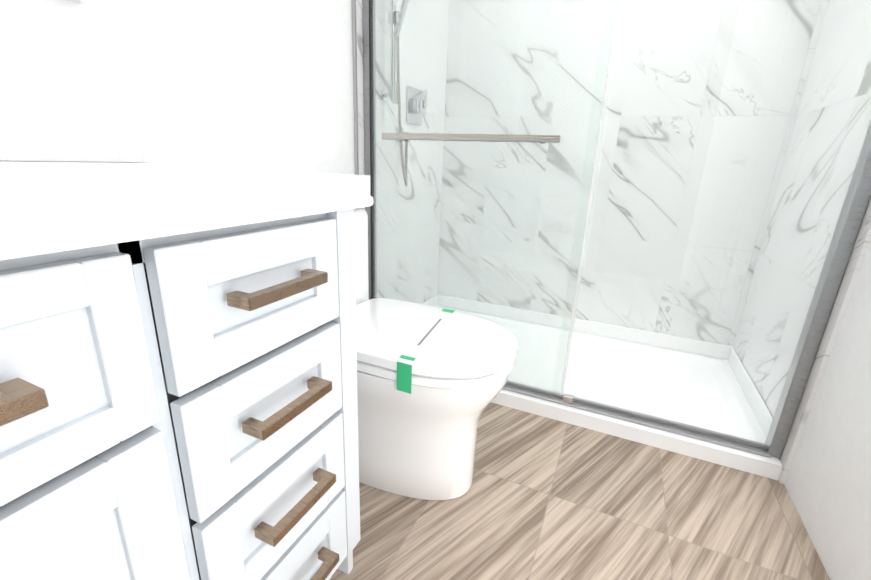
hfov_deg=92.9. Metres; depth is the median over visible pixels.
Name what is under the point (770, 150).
wall tile
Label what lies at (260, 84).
wall
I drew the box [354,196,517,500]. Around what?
toilet
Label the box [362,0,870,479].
shower
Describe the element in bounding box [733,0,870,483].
wall tile
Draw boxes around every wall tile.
[356,0,448,303]
[437,0,828,345]
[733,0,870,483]
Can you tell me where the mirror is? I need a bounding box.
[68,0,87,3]
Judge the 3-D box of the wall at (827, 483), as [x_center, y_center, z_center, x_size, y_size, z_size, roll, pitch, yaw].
[0.826,-0.386,0.178,0.100,2.490,3.420,10,19,23]
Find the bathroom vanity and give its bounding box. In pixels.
[0,186,369,579]
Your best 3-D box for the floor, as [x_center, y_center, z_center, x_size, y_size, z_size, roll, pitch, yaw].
[0.031,0.720,0.881,1.740,0.100,3.420,10,19,23]
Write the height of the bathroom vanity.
0.840 m
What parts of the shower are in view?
handle, glass door, glass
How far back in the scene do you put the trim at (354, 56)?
1.50 m
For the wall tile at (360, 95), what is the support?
attached to the wall at (260, 84)
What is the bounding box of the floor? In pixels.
[329,402,829,579]
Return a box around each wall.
[0,0,354,174]
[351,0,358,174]
[784,242,870,579]

